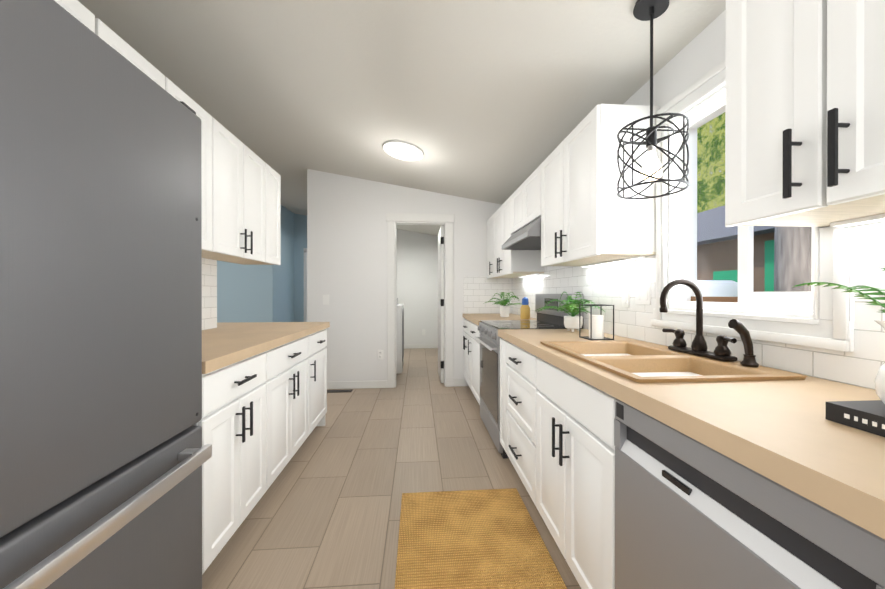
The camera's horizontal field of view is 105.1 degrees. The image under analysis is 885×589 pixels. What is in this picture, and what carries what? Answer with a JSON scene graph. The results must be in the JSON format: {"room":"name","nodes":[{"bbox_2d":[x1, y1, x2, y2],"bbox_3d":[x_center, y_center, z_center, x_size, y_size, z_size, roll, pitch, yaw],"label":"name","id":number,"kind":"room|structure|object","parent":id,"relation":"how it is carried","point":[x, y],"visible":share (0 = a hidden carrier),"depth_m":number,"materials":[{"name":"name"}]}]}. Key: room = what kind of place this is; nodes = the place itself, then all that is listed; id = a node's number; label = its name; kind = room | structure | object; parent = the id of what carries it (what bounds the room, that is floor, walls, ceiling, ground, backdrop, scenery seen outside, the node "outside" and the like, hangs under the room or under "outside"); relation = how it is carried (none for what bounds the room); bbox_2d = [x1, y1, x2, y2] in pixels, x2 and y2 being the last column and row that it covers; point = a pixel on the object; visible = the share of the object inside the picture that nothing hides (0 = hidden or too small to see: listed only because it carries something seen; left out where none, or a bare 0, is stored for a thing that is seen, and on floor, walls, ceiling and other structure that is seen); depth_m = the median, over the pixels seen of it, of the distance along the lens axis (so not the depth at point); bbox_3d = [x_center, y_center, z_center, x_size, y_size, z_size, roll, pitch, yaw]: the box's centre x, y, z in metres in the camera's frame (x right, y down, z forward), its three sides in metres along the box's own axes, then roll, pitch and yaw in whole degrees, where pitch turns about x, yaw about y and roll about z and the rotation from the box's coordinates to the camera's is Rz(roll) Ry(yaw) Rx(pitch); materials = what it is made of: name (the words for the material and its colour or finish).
{"room":"kitchen","nodes":[
{"label":"kitchen","id":0,"kind":"room"},
{"bbox_2d":[217,260,276,321],"bbox_3d":[-5.014,-0.449,6.161,3.780,3.200,0.120,0,0,-4],"label":"wall","id":1,"kind":"structure","parent":0,"point":[260,293],"depth_m":6.21,"materials":[{"name":"blue paint"}]},
{"bbox_2d":[277,205,292,321],"bbox_3d":[-3.229,-0.451,6.833,0.120,3.200,0.960,0,0,-4],"label":"wall","id":2,"kind":"structure","parent":0,"point":[285,270],"depth_m":6.85,"materials":[{"name":"blue paint"}]},
{"bbox_2d":[293,213,306,321],"bbox_3d":[-2.557,-0.452,7.444,1.550,3.200,0.120,0,0,-4],"label":"wall","id":3,"kind":"structure","parent":0,"point":[299,221],"depth_m":7.34,"materials":[{"name":"blue paint"}]},
{"bbox_2d":[303,248,306,321],"bbox_3d":[-2.392,0.073,7.388,1.230,2.150,0.018,0,0,-4],"label":"door frame","id":4,"kind":"structure","parent":3,"relation":"attached to","point":[304,249],"depth_m":7.34,"materials":[{"name":"white paint"}]},
{"bbox_2d":[202,348,580,588],"bbox_3d":[-2.278,1.188,2.896,9.000,0.060,9.800,0,0,-4],"label":"floor","id":5,"kind":"structure","parent":0,"point":[325,513],"depth_m":2.07,"materials":[{"name":"tile"}]},
{"bbox_2d":[0,0,211,588],"bbox_3d":[-1.147,0.251,0.769,0.765,1.825,0.907,0,0,-4],"label":"refrigerator","id":6,"kind":"object","parent":5,"relation":"on","point":[105,455],"visible":0.98,"depth_m":0.82,"materials":[{"name":"grey metal"}]},
{"bbox_2d":[192,350,271,574],"bbox_3d":[-1.245,0.728,1.500,0.675,0.866,0.536,0,0,-4],"label":"base cabinet","id":7,"kind":"object","parent":5,"relation":"on","point":[264,397],"depth_m":1.47,"materials":[{"name":"white paint"}]},
{"bbox_2d":[202,322,329,373],"bbox_3d":[-1.439,0.269,2.104,0.998,0.046,1.778,0,0,-4],"label":"countertop","id":8,"kind":"structure","parent":7,"relation":"on","point":[227,344],"depth_m":1.94,"materials":[{"name":"beige wood"}]},
{"bbox_2d":[272,334,311,482],"bbox_3d":[-1.290,0.727,2.111,0.675,0.866,0.690,0,0,-4],"label":"base cabinet","id":9,"kind":"object","parent":5,"relation":"on","point":[292,363],"depth_m":2.11,"materials":[{"name":"white paint"}]},
{"bbox_2d":[312,330,326,430],"bbox_3d":[-1.335,0.726,2.718,0.675,0.866,0.527,0,0,-4],"label":"base cabinet","id":10,"kind":"object","parent":5,"relation":"on","point":[319,340],"depth_m":2.76,"materials":[{"name":"white paint"}]},
{"bbox_2d":[327,389,352,392],"bbox_3d":[-1.234,1.151,4.045,0.310,0.008,0.100,0,0,-4],"label":"floor vent","id":11,"kind":"object","parent":5,"relation":"in","point":[334,391],"visible":0.96,"depth_m":4.02,"materials":[{"name":"grey metal"}]},
{"bbox_2d":[396,298,403,373],"bbox_3d":[-1.003,0.603,5.244,0.786,1.100,0.700,0,0,-4],"label":"washer","id":12,"kind":"object","parent":5,"relation":"on","point":[399,337],"visible":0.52,"depth_m":4.92,"materials":[{"name":"white metal"}]},
{"bbox_2d":[463,319,470,388],"bbox_3d":[0.592,0.723,3.998,0.615,0.866,0.576,0,0,-4],"label":"base cabinet","id":13,"kind":"object","parent":5,"relation":"on","point":[467,326],"depth_m":3.92,"materials":[{"name":"white paint"}]},
{"bbox_2d":[395,488,566,588],"bbox_3d":[0.147,1.155,1.379,0.675,0.012,1.220,0,0,-4],"label":"rug","id":14,"kind":"object","parent":5,"relation":"on","point":[480,539],"visible":0.98,"depth_m":1.56,"materials":[{"name":"fabric"}]},
{"bbox_2d":[471,323,502,418],"bbox_3d":[0.632,0.724,3.442,0.615,0.866,0.539,0,0,-4],"label":"base cabinet","id":15,"kind":"object","parent":5,"relation":"on","point":[475,345],"depth_m":3.28,"materials":[{"name":"white paint"}]},
{"bbox_2d":[463,315,536,326],"bbox_3d":[0.605,0.265,3.728,0.628,0.046,1.115,0,0,-4],"label":"countertop","id":16,"kind":"structure","parent":15,"relation":"on","point":[475,319],"depth_m":3.58,"materials":[{"name":"beige wood"}]},
{"bbox_2d":[485,292,520,316],"bbox_3d":[0.649,0.105,3.659,0.443,0.272,0.388,0,0,-4],"label":"fern plant","id":17,"kind":"object","parent":16,"relation":"on","point":[504,310],"visible":1,"depth_m":3.59,"materials":[{"name":"green plant"}]},
{"bbox_2d":[520,297,529,318],"bbox_3d":[0.817,0.135,3.351,0.092,0.215,0.092,0,0,-4],"label":"soap bottle","id":18,"kind":"object","parent":16,"relation":"on","point":[525,311],"visible":1,"depth_m":3.32,"materials":[{"name":"yellow plastic"}]},
{"bbox_2d":[503,339,530,496],"bbox_3d":[0.741,0.727,1.958,0.615,0.866,0.555,0,0,-4],"label":"base cabinet","id":19,"kind":"object","parent":5,"relation":"on","point":[516,363],"depth_m":1.94,"materials":[{"name":"white paint"}]},
{"bbox_2d":[474,294,582,458],"bbox_3d":[0.649,0.576,2.789,0.674,1.165,0.754,0,0,-4],"label":"range","id":20,"kind":"object","parent":5,"relation":"on","point":[488,339],"visible":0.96,"depth_m":2.69,"materials":[{"name":"grey metal"}]},
{"bbox_2d":[531,355,626,588],"bbox_3d":[0.786,0.729,1.350,0.615,0.866,0.664,0,0,-4],"label":"base cabinet","id":21,"kind":"object","parent":5,"relation":"on","point":[561,390],"depth_m":1.24,"materials":[{"name":"white paint"}]},
{"bbox_2d":[499,329,884,539],"bbox_3d":[0.805,0.272,1.003,0.628,0.046,2.817,0,0,-4],"label":"countertop","id":22,"kind":"structure","parent":21,"relation":"on","point":[778,429],"depth_m":0.66,"materials":[{"name":"beige wood"}]},
{"bbox_2d":[535,292,604,331],"bbox_3d":[0.818,0.112,2.209,0.387,0.265,0.370,0,0,-4],"label":"fern plant","id":23,"kind":"object","parent":22,"relation":"on","point":[571,322],"visible":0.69,"depth_m":2.23,"materials":[{"name":"green plant"}]},
{"bbox_2d":[579,304,613,339],"bbox_3d":[0.854,0.151,1.885,0.130,0.189,0.130,0,0,-4],"label":"candle lantern","id":24,"kind":"object","parent":22,"relation":"on","point":[596,327],"visible":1,"depth_m":1.85,"materials":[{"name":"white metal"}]},
{"bbox_2d":[539,339,814,407],"bbox_3d":[0.777,0.336,1.349,0.523,0.200,0.770,0,0,-4],"label":"sink","id":25,"kind":"object","parent":22,"relation":"in","point":[639,361],"depth_m":1.29,"materials":[{"name":"beige ceramic"}]},
{"bbox_2d":[659,279,764,366],"bbox_3d":[0.934,0.087,1.286,0.186,0.295,0.392,0,0,-4],"label":"faucet","id":26,"kind":"object","parent":22,"relation":"on","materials":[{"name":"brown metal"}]},
{"bbox_2d":[825,400,884,436],"bbox_3d":[0.887,0.231,0.544,0.231,0.035,0.280,0,0,-4],"label":"cookbook","id":27,"kind":"object","parent":22,"relation":"on","point":[868,416],"visible":1,"depth_m":0.64,"materials":[{"name":"black"}]},
{"bbox_2d":[794,266,884,403],"bbox_3d":[0.865,0.080,0.582,0.242,0.265,0.349,0,0,-4],"label":"potted plant","id":28,"kind":"object","parent":27,"relation":"on","point":[879,380],"visible":1,"depth_m":0.66,"materials":[{"name":"green plant"}]},
{"bbox_2d":[614,398,884,588],"bbox_3d":[0.826,0.732,0.716,0.608,0.862,0.598,0,0,-4],"label":"dishwasher","id":29,"kind":"object","parent":5,"relation":"on","point":[691,513],"visible":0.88,"depth_m":0.67,"materials":[{"name":"grey metal"}]},
{"bbox_2d":[78,0,725,235],"bbox_3d":[-2.819,-1.516,2.750,7.900,0.845,9.600,0,0,-4],"label":"ceiling","id":30,"kind":"structure","parent":0,"point":[495,101],"depth_m":2.05,"materials":[{"name":"white paint"}]},
{"bbox_2d":[383,140,423,160],"bbox_3d":[-0.362,-1.323,3.131,0.378,0.079,0.380,0,0,-4],"label":"ceiling light","id":31,"kind":"object","parent":30,"relation":"attached to","point":[403,150],"visible":1,"depth_m":3.09,"materials":[{"name":"white paint"}]},
{"bbox_2d":[617,0,688,199],"bbox_3d":[0.829,-0.788,1.345,0.244,0.756,0.244,0,0,-4],"label":"pendant light","id":32,"kind":"object","parent":30,"relation":"hanging from","point":[651,172],"visible":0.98,"depth_m":1.33,"materials":[{"name":"black metal"}]},
{"bbox_2d":[307,169,511,385],"bbox_3d":[-0.315,-0.320,4.290,2.680,2.950,0.120,0,0,-4],"label":"wall","id":33,"kind":"structure","parent":0,"point":[346,246],"depth_m":4.18,"materials":[{"name":"white paint"}]},
{"bbox_2d":[323,295,328,304],"bbox_3d":[-1.425,0.065,4.144,0.075,0.120,0.010,0,0,-4],"label":"light switch","id":34,"kind":"object","parent":33,"relation":"attached to","point":[325,299],"visible":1,"depth_m":4.14,"materials":[{"name":"white plastic"}]},
{"bbox_2d":[327,380,386,388],"bbox_3d":[-1.172,1.110,4.164,0.979,0.090,0.017,0,0,-4],"label":"baseboard","id":35,"kind":"structure","parent":33,"relation":"attached to","point":[361,384],"depth_m":4.16,"materials":[{"name":"white paint"}]},
{"bbox_2d":[377,350,382,359],"bbox_3d":[-0.769,0.745,4.194,0.070,0.120,0.009,0,0,-4],"label":"outlet","id":36,"kind":"object","parent":33,"relation":"attached to","point":[379,354],"depth_m":4.19,"materials":[{"name":"white plastic"}]},
{"bbox_2d":[386,213,453,387],"bbox_3d":[-0.280,0.075,4.282,0.844,2.160,0.144,0,0,-4],"label":"door frame","id":37,"kind":"structure","parent":33,"relation":"attached to","point":[393,220],"depth_m":4.21,"materials":[{"name":"white paint"}]},
{"bbox_2d":[438,226,443,382],"bbox_3d":[-0.026,0.128,4.678,0.042,2.028,0.640,0,0,-4],"label":"door leaf","id":38,"kind":"structure","parent":33,"relation":"in","point":[441,303],"depth_m":4.38,"materials":[{"name":"white paint"}]},
{"bbox_2d":[464,276,511,313],"bbox_3d":[0.573,0.005,4.292,0.611,0.471,0.008,0,0,-4],"label":"backsplash","id":39,"kind":"structure","parent":33,"relation":"attached to","point":[479,291],"depth_m":4.28,"materials":[{"name":"tile"}]},
{"bbox_2d":[396,229,437,343],"bbox_3d":[-0.819,-0.327,7.271,1.650,2.950,0.120,0,0,-4],"label":"wall","id":40,"kind":"structure","parent":0,"point":[416,274],"depth_m":7.21,"materials":[{"name":"white paint"}]},
{"bbox_2d":[404,344,437,348],"bbox_3d":[-0.792,1.103,7.208,1.644,0.090,0.017,0,0,-4],"label":"baseboard","id":41,"kind":"structure","parent":40,"relation":"attached to","point":[406,346],"depth_m":7.23,"materials":[{"name":"white paint"}]},
{"bbox_2d":[516,10,873,389],"bbox_3d":[1.167,-0.064,1.446,0.140,2.450,6.010,0,0,-4],"label":"wall","id":42,"kind":"structure","parent":0,"point":[700,55],"depth_m":1.52,"materials":[{"name":"white paint"}]},
{"bbox_2d":[487,217,514,278],"bbox_3d":[0.732,-0.576,4.106,0.320,0.718,0.376,0,0,-4],"label":"upper cabinet","id":43,"kind":"object","parent":42,"relation":"attached to","point":[489,220],"depth_m":4.12,"materials":[{"name":"white paint"}]},
{"bbox_2d":[491,196,543,275],"bbox_3d":[0.773,-0.575,3.550,0.320,0.718,0.739,0,0,-4],"label":"upper cabinet","id":44,"kind":"object","parent":42,"relation":"attached to","point":[503,262],"depth_m":3.36,"materials":[{"name":"white paint"}]},
{"bbox_2d":[502,217,540,249],"bbox_3d":[0.782,-0.488,2.796,0.410,0.149,0.756,0,0,-4],"label":"range hood","id":45,"kind":"object","parent":44,"relation":"attached to","point":[527,237],"visible":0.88,"depth_m":2.68,"materials":[{"name":"silver metal"}]},
{"bbox_2d":[511,183,527,231],"bbox_3d":[0.814,-0.758,2.988,0.320,0.348,0.381,0,0,-4],"label":"upper cabinet","id":46,"kind":"object","parent":42,"relation":"attached to","point":[517,224],"depth_m":2.97,"materials":[{"name":"white paint"}]},
{"bbox_2d":[523,166,538,223],"bbox_3d":[0.842,-0.757,2.608,0.320,0.348,0.381,0,0,-4],"label":"upper cabinet","id":47,"kind":"object","parent":42,"relation":"attached to","point":[531,184],"depth_m":2.60,"materials":[{"name":"white paint"}]},
{"bbox_2d":[539,104,659,267],"bbox_3d":[0.884,-0.571,2.039,0.320,0.718,0.755,0,0,-4],"label":"upper cabinet","id":48,"kind":"object","parent":42,"relation":"attached to","point":[584,221],"depth_m":1.67,"materials":[{"name":"white paint"}]},
{"bbox_2d":[512,220,884,389],"bbox_3d":[1.083,-0.086,1.580,0.008,0.666,5.488,0,0,-4],"label":"backsplash","id":49,"kind":"structure","parent":42,"relation":"attached to","point":[862,363],"depth_m":1.37,"materials":[{"name":"tile"}]},
{"bbox_2d":[622,287,629,306],"bbox_3d":[1.048,0.016,1.944,0.010,0.116,0.070,0,0,-4],"label":"light switch","id":50,"kind":"object","parent":49,"relation":"attached to","point":[625,290],"depth_m":1.93,"materials":[{"name":"white plastic"}]},
{"bbox_2d":[635,282,650,304],"bbox_3d":[1.059,-0.004,1.794,0.010,0.116,0.120,0,0,-4],"label":"light switch","id":51,"kind":"object","parent":49,"relation":"attached to","point":[642,290],"depth_m":1.79,"materials":[{"name":"white plastic"}]},
{"bbox_2d":[868,257,884,302],"bbox_3d":[1.127,-0.037,0.856,0.010,0.116,0.080,0,0,-4],"label":"light switch","id":52,"kind":"object","parent":49,"relation":"attached to","point":[876,277],"depth_m":0.88,"materials":[{"name":"white plastic"}]},
{"bbox_2d":[651,59,854,351],"bbox_3d":[1.140,-0.371,1.318,0.134,1.055,0.780,0,0,-4],"label":"window","id":53,"kind":"structure","parent":42,"relation":"in","point":[831,312],"depth_m":1.32,"materials":[{"name":"white paint"}]},
{"bbox_2d":[725,0,884,226],"bbox_3d":[0.979,-0.568,0.742,0.320,0.718,0.479,0,0,-4],"label":"upper cabinet","id":54,"kind":"object","parent":42,"relation":"attached to","point":[804,113],"depth_m":0.77,"materials":[{"name":"white paint"}]},
{"bbox_3d":[-1.571,0.080,0.368,0.120,2.168,4.260,0,0,-4],"label":"wall","id":55,"kind":"structure","parent":0,"visible":0},
{"bbox_2d":[54,0,97,35],"bbox_3d":[-1.388,-0.859,0.983,0.315,0.298,0.460,0,0,-4],"label":"upper cabinet","id":56,"kind":"object","parent":55,"relation":"attached to","point":[75,8],"depth_m":1.17,"materials":[{"name":"white paint"}]},
{"bbox_2d":[98,19,217,251],"bbox_3d":[-1.431,-0.635,1.561,0.315,0.748,0.692,0,0,-4],"label":"upper cabinet","id":57,"kind":"object","parent":55,"relation":"attached to","point":[209,125],"depth_m":1.85,"materials":[{"name":"white paint"}]},
{"bbox_2d":[202,258,216,329],"bbox_3d":[-1.615,-0.002,1.848,0.008,0.496,1.298,0,0,-4],"label":"backsplash","id":58,"kind":"structure","parent":55,"relation":"attached to","point":[209,293],"depth_m":2.40,"materials":[{"name":"tile"}]},
{"bbox_2d":[202,122,269,263],"bbox_3d":[-1.480,-0.636,2.241,0.315,0.748,0.671,0,0,-4],"label":"upper cabinet","id":59,"kind":"object","parent":55,"relation":"attached to","point":[241,199],"depth_m":2.23,"materials":[{"name":"white paint"}]},
{"bbox_2d":[222,167,280,263],"bbox_3d":[-1.516,-0.637,2.721,0.315,0.748,0.292,0,0,-4],"label":"upper cabinet","id":60,"kind":"object","parent":55,"relation":"attached to","point":[275,179],"depth_m":2.76,"materials":[{"name":"white paint"}]},
{"label":"outside","id":61,"kind":"structure","parent":0,"visible":0},
{"bbox_2d":[697,112,724,212],"bbox_3d":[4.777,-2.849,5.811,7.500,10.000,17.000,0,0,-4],"label":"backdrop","id":62,"kind":"structure","parent":61,"point":[708,189],"depth_m":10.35,"materials":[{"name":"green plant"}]},
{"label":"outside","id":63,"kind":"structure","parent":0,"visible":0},
{"bbox_2d":[697,205,774,296],"bbox_3d":[4.793,-0.172,4.916,3.200,2.850,3.600,0,0,-4],"label":"shed","id":64,"kind":"object","parent":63,"point":[717,269],"depth_m":4.86,"materials":[{"name":"brown"}]},
{"bbox_2d":[774,226,811,291],"bbox_3d":[4.837,-2.246,5.039,0.340,7.204,4.100,0,0,38],"label":"tree","id":65,"kind":"object","parent":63,"point":[794,237],"depth_m":3.47,"materials":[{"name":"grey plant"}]}
]}

